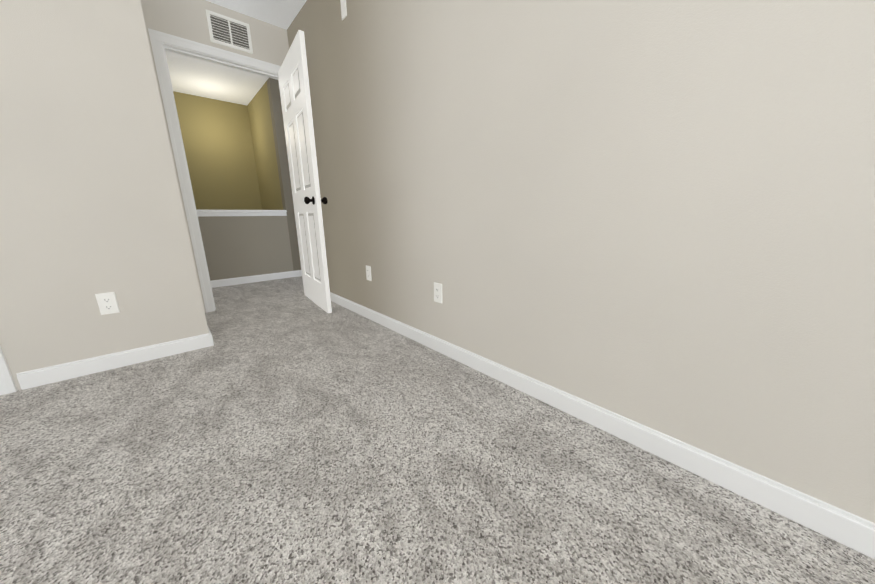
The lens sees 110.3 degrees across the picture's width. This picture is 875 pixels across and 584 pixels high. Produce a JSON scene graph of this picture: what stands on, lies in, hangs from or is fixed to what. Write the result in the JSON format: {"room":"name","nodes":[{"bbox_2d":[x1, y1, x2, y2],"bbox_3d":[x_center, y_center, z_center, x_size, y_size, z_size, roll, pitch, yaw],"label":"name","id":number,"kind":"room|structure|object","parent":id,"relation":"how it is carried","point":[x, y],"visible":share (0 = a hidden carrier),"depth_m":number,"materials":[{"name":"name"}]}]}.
{"room":"empty bedroom","nodes":[
{"label":"empty bedroom","id":0,"kind":"room"},
{"bbox_2d":[0,0,208,389],"bbox_3d":[-2.396,-0.649,0.998,2.309,2.440,0.135,-13,18,-40],"label":"wall","id":1,"kind":"structure","parent":0,"point":[91,205],"depth_m":1.52,"materials":[{"name":"beige paint"}]},
{"bbox_2d":[0,346,16,394],"bbox_3d":[-2.595,-0.439,0.853,1.315,2.107,0.157,-13,18,-40],"label":"trim","id":2,"kind":"structure","parent":1,"relation":"attached to","point":[7,384],"depth_m":1.45,"materials":[{"name":"white wood"}]},
{"bbox_2d":[95,292,119,314],"bbox_3d":[-1.776,0.062,1.639,0.072,0.117,0.007,-13,18,-40],"label":"electrical outlet","id":3,"kind":"object","parent":1,"relation":"attached to","point":[107,303],"visible":1,"depth_m":1.64,"materials":[{"name":"white plastic"}]},
{"bbox_2d":[16,334,207,389],"bbox_3d":[-1.767,0.376,1.718,0.732,0.088,0.013,-13,18,-40],"label":"baseboard","id":4,"kind":"structure","parent":1,"relation":"attached to","point":[65,371],"depth_m":1.67,"materials":[{"name":"white wood"}]},
{"bbox_2d":[140,0,288,311],"bbox_3d":[-2.577,-0.884,1.945,3.568,2.440,0.250,-13,18,-40],"label":"wall","id":5,"kind":"structure","parent":0,"point":[185,19],"depth_m":2.37,"materials":[{"name":"beige paint"}]},
{"bbox_2d":[204,325,213,346],"bbox_3d":[-1.769,0.226,2.318,0.034,0.088,0.939,-13,18,-40],"label":"baseboard","id":6,"kind":"structure","parent":5,"relation":"attached to","point":[208,336],"depth_m":1.97,"materials":[{"name":"white wood"}]},
{"bbox_2d":[148,28,304,312],"bbox_3d":[-1.746,-0.942,2.786,0.951,2.126,0.155,-13,18,-40],"label":"door frame","id":7,"kind":"structure","parent":5,"relation":"attached to","point":[161,43],"depth_m":2.44,"materials":[{"name":"white wood"}]},
{"bbox_2d":[206,9,252,53],"bbox_3d":[-1.683,-2.108,2.475,0.294,0.212,0.012,-13,18,-40],"label":"air vent","id":8,"kind":"object","parent":5,"relation":"in","point":[229,32],"visible":1,"depth_m":2.47,"materials":[{"name":"white metal"}]},
{"bbox_2d":[278,30,331,312],"bbox_3d":[-1.191,-0.889,2.661,0.188,2.060,0.798,-13,18,-40],"label":"entry door","id":9,"kind":"structure","parent":5,"relation":"in","point":[296,107],"depth_m":2.54,"materials":[{"name":"white wood"}]},
{"bbox_2d":[173,91,260,209],"bbox_3d":[-3.185,-1.550,4.635,3.000,2.440,0.115,-13,18,-40],"label":"wall","id":10,"kind":"structure","parent":0,"point":[230,152],"depth_m":4.44,"materials":[{"name":"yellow paint"}]},
{"bbox_2d":[165,0,306,104],"bbox_3d":[-1.145,-1.940,0.866,4.674,0.100,8.165,-13,18,-40],"label":"ceiling","id":11,"kind":"structure","parent":0,"point":[197,77],"depth_m":3.50,"materials":[{"name":"white paint"}]},
{"bbox_2d":[198,78,300,280],"bbox_3d":[-2.357,-1.333,3.732,3.000,2.440,0.115,-13,18,-40],"label":"wall","id":12,"kind":"structure","parent":0,"point":[238,246],"depth_m":3.84,"materials":[{"name":"paint"}]},
{"bbox_2d":[196,210,286,216],"bbox_3d":[-2.759,-0.898,3.467,1.912,0.075,0.175,-13,18,-40],"label":"trim","id":13,"kind":"structure","parent":12,"relation":"attached to","point":[201,213],"depth_m":3.69,"materials":[{"name":"white wood"}]},
{"bbox_2d":[210,270,301,287],"bbox_3d":[-2.309,-0.180,3.964,2.980,0.088,0.013,-13,18,-40],"label":"baseboard","id":14,"kind":"structure","parent":12,"relation":"attached to","point":[248,279],"depth_m":3.91,"materials":[{"name":"white wood"}]},
{"bbox_2d":[245,81,282,209],"bbox_3d":[-2.449,-1.512,4.448,0.020,2.440,1.110,-13,18,-40],"label":"wall","id":15,"kind":"structure","parent":0,"point":[261,134],"depth_m":4.29,"materials":[{"name":"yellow paint"}]},
{"bbox_2d":[0,276,874,583],"bbox_3d":[-1.117,0.515,1.480,4.674,0.080,8.165,-13,18,-40],"label":"floor","id":16,"kind":"structure","parent":0,"point":[286,430],"depth_m":0.95,"materials":[{"name":"carpet"}]},
{"bbox_2d":[287,0,874,522],"bbox_3d":[0.584,-0.687,1.015,0.115,2.440,5.645,-13,18,-40],"label":"wall","id":17,"kind":"structure","parent":0,"point":[657,214],"depth_m":0.98,"materials":[{"name":"beige paint"}]},
{"bbox_2d":[340,0,346,20],"bbox_3d":[-0.618,-1.871,2.002,0.006,0.117,0.072,-13,18,-40],"label":"switch plate","id":18,"kind":"object","parent":17,"relation":"attached to","point":[343,9],"visible":1,"depth_m":2.00,"materials":[{"name":"white plastic"}]},
{"bbox_2d":[366,265,371,280],"bbox_3d":[-0.535,-0.145,2.360,0.007,0.117,0.072,-13,18,-40],"label":"electrical outlet","id":19,"kind":"object","parent":17,"relation":"attached to","point":[368,272],"visible":1,"depth_m":2.35,"materials":[{"name":"white plastic"}]},
{"bbox_2d":[434,282,441,302],"bbox_3d":[0.002,0.006,1.777,0.007,0.117,0.072,-13,18,-40],"label":"electrical outlet","id":20,"kind":"object","parent":17,"relation":"attached to","point":[438,292],"visible":1,"depth_m":1.77,"materials":[{"name":"white plastic"}]},
{"bbox_2d":[330,292,874,558],"bbox_3d":[0.511,0.454,1.301,0.013,0.088,5.530,-13,18,-40],"label":"baseboard","id":21,"kind":"structure","parent":17,"relation":"attached to","point":[847,529],"depth_m":0.99,"materials":[{"name":"white wood"}]}
]}

